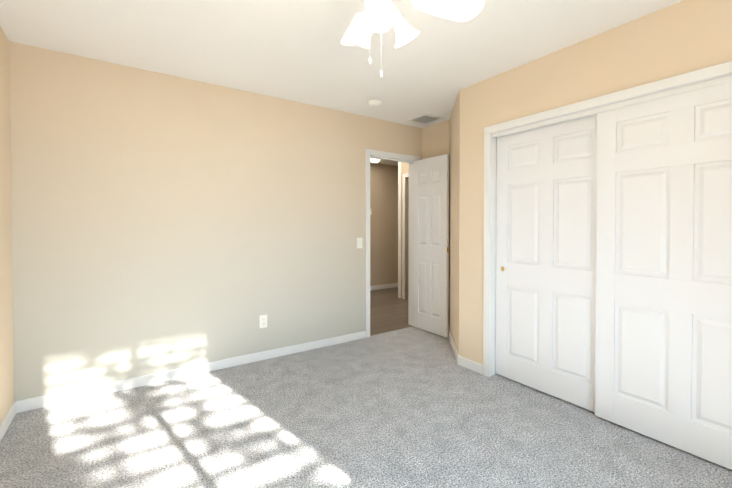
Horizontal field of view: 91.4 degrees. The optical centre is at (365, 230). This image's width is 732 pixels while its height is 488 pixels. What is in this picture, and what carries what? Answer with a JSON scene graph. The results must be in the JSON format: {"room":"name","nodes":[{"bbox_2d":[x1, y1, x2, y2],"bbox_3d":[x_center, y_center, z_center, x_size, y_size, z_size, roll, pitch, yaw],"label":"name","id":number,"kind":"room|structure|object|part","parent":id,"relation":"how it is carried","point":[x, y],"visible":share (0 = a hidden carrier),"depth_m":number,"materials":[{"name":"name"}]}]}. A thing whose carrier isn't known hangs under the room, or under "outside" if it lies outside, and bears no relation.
{"room":"empty bedroom","nodes":[
{"label":"empty bedroom","id":0,"kind":"room"},
{"bbox_2d":[0,26,13,423],"bbox_3d":[-1.192,0.009,0.592,0.120,2.440,4.410,-1,1,-34],"label":"wall","id":1,"kind":"structure","parent":0,"point":[6,352],"depth_m":2.22,"materials":[{"name":"beige paint"}]},
{"bbox_2d":[9,41,421,400],"bbox_3d":[-0.801,-0.029,3.463,3.777,2.440,0.120,-1,1,-34],"label":"wall","id":2,"kind":"structure","parent":0,"point":[161,222],"depth_m":2.86,"materials":[{"name":"beige paint"}]},
{"bbox_2d":[259,315,266,327],"bbox_3d":[-0.946,0.839,3.296,0.072,0.116,0.010,-1,1,-34],"label":"wall outlet plate","id":3,"kind":"object","parent":2,"relation":"attached to","point":[262,321],"visible":1,"depth_m":3.29,"materials":[{"name":"white plastic"}]},
{"bbox_2d":[357,238,361,247],"bbox_3d":[-0.068,0.136,3.888,0.072,0.116,0.013,-1,1,-34],"label":"switch plate","id":4,"kind":"object","parent":2,"relation":"attached to","point":[359,242],"visible":1,"depth_m":3.88,"materials":[{"name":"white plastic"}]},
{"bbox_2d":[366,149,419,337],"bbox_3d":[0.295,0.141,4.210,0.800,2.082,0.137,-1,1,-34],"label":"door frame","id":5,"kind":"structure","parent":2,"relation":"attached to","point":[369,152],"depth_m":4.18,"materials":[{"name":"white wood"}]},
{"bbox_2d":[414,154,448,337],"bbox_3d":[0.747,0.168,4.127,0.044,2.006,0.545,-1,1,-34],"label":"bedroom door","id":6,"kind":"structure","parent":5,"relation":"attached to","point":[431,244],"depth_m":4.09,"materials":[{"name":"white wood"}]},
{"bbox_2d":[0,0,682,165],"bbox_3d":[0.414,-1.294,3.081,5.607,0.100,6.720,-1,1,-34],"label":"ceiling","id":7,"kind":"structure","parent":0,"point":[295,50],"depth_m":2.33,"materials":[{"name":"paint"}]},
{"bbox_2d":[370,158,379,162],"bbox_3d":[0.154,-1.249,6.397,0.200,0.075,0.200,-1,1,-34],"label":"hall ceiling light","id":8,"kind":"object","parent":7,"relation":"attached to","point":[372,160],"visible":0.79,"depth_m":6.33,"materials":[{"name":"white glass"}]},
{"bbox_2d":[368,99,381,106],"bbox_3d":[0.085,-1.226,3.462,0.136,0.044,0.136,-1,1,-34],"label":"smoke detector","id":9,"kind":"object","parent":7,"relation":"attached to","point":[374,103],"visible":1,"depth_m":3.42,"materials":[{"name":"white plastic"}]},
{"bbox_2d":[340,0,484,76],"bbox_3d":[0.061,-0.903,1.399,0.690,0.638,0.690,0,1,28],"label":"ceiling fan","id":10,"kind":"object","parent":7,"relation":"hanging from","point":[379,16],"visible":1,"depth_m":1.46,"materials":[{"name":"white"}]},
{"bbox_3d":[0.070,-0.802,1.415,0.286,0.120,0.286,-1,1,-34],"label":"lamp shade","id":11,"kind":"part","parent":10,"relation":"part of","materials":[{"name":"white glass"}]},
{"bbox_2d":[407,114,443,124],"bbox_3d":[0.668,-1.250,4.026,0.280,0.012,0.290,-1,1,-34],"label":"ceiling vent","id":12,"kind":"object","parent":7,"relation":"in","point":[425,119],"visible":1,"depth_m":4.01,"materials":[{"name":"white metal"}]},
{"bbox_2d":[0,327,731,487],"bbox_3d":[0.436,1.245,1.670,4.007,0.060,4.315,-1,1,-34],"label":"floor carpet","id":13,"kind":"object","parent":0,"point":[412,407],"visible":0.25,"depth_m":2.12,"materials":[{"name":"grey carpet"}]},
{"bbox_2d":[370,163,397,285],"bbox_3d":[-0.798,-0.065,6.280,4.000,2.440,0.100,-1,1,-34],"label":"wall","id":14,"kind":"structure","parent":0,"point":[384,225],"depth_m":7.01,"materials":[{"name":"paint"}]},
{"bbox_2d":[370,287,413,335],"bbox_3d":[-0.104,1.197,5.375,3.900,0.060,2.405,-1,1,-34],"label":"floor","id":15,"kind":"structure","parent":0,"point":[388,310],"depth_m":5.16,"materials":[{"name":"brown wood"}]},
{"bbox_2d":[401,162,408,298],"bbox_3d":[1.035,-0.056,5.556,0.100,2.440,1.490,-1,1,-34],"label":"wall","id":16,"kind":"structure","parent":0,"point":[405,166],"depth_m":6.03,"materials":[{"name":"paint"}]},
{"bbox_2d":[370,158,408,323],"bbox_3d":[-0.253,0.146,3.925,2.029,2.080,0.015,-1,1,-34],"label":"trim","id":17,"kind":"structure","parent":16,"relation":"attached to","point":[401,203],"depth_m":4.37,"materials":[{"name":"white wood"}]},
{"bbox_2d":[422,0,731,364],"bbox_3d":[1.679,-0.017,2.565,0.706,2.440,4.170,-1,1,-34],"label":"wall","id":18,"kind":"structure","parent":0,"point":[682,37],"depth_m":2.59,"materials":[{"name":"beige paint"}]},
{"bbox_2d":[0,328,482,441],"bbox_3d":[0.364,1.176,1.677,3.658,0.078,4.170,-1,1,-34],"label":"baseboard","id":19,"kind":"structure","parent":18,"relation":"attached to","point":[19,406],"depth_m":2.88,"materials":[{"name":"white wood"}]},
{"bbox_2d":[496,113,596,411],"bbox_3d":[1.325,0.201,2.615,0.038,1.980,0.840,-1,1,-34],"label":"closet door","id":20,"kind":"structure","parent":18,"relation":"in","point":[546,202],"depth_m":2.59,"materials":[{"name":"white wood"}]},
{"bbox_2d":[483,61,731,376],"bbox_3d":[1.513,0.185,2.278,0.136,2.044,1.720,-1,1,-34],"label":"trim","id":21,"kind":"structure","parent":18,"relation":"attached to","point":[718,74],"depth_m":2.65,"materials":[{"name":"white wood"}]},
{"bbox_2d":[595,81,731,469],"bbox_3d":[1.729,0.209,1.958,0.038,1.980,0.840,-1,1,-34],"label":"closet door","id":22,"kind":"structure","parent":18,"relation":"in","point":[663,361],"depth_m":2.00,"materials":[{"name":"white wood"}]}
]}

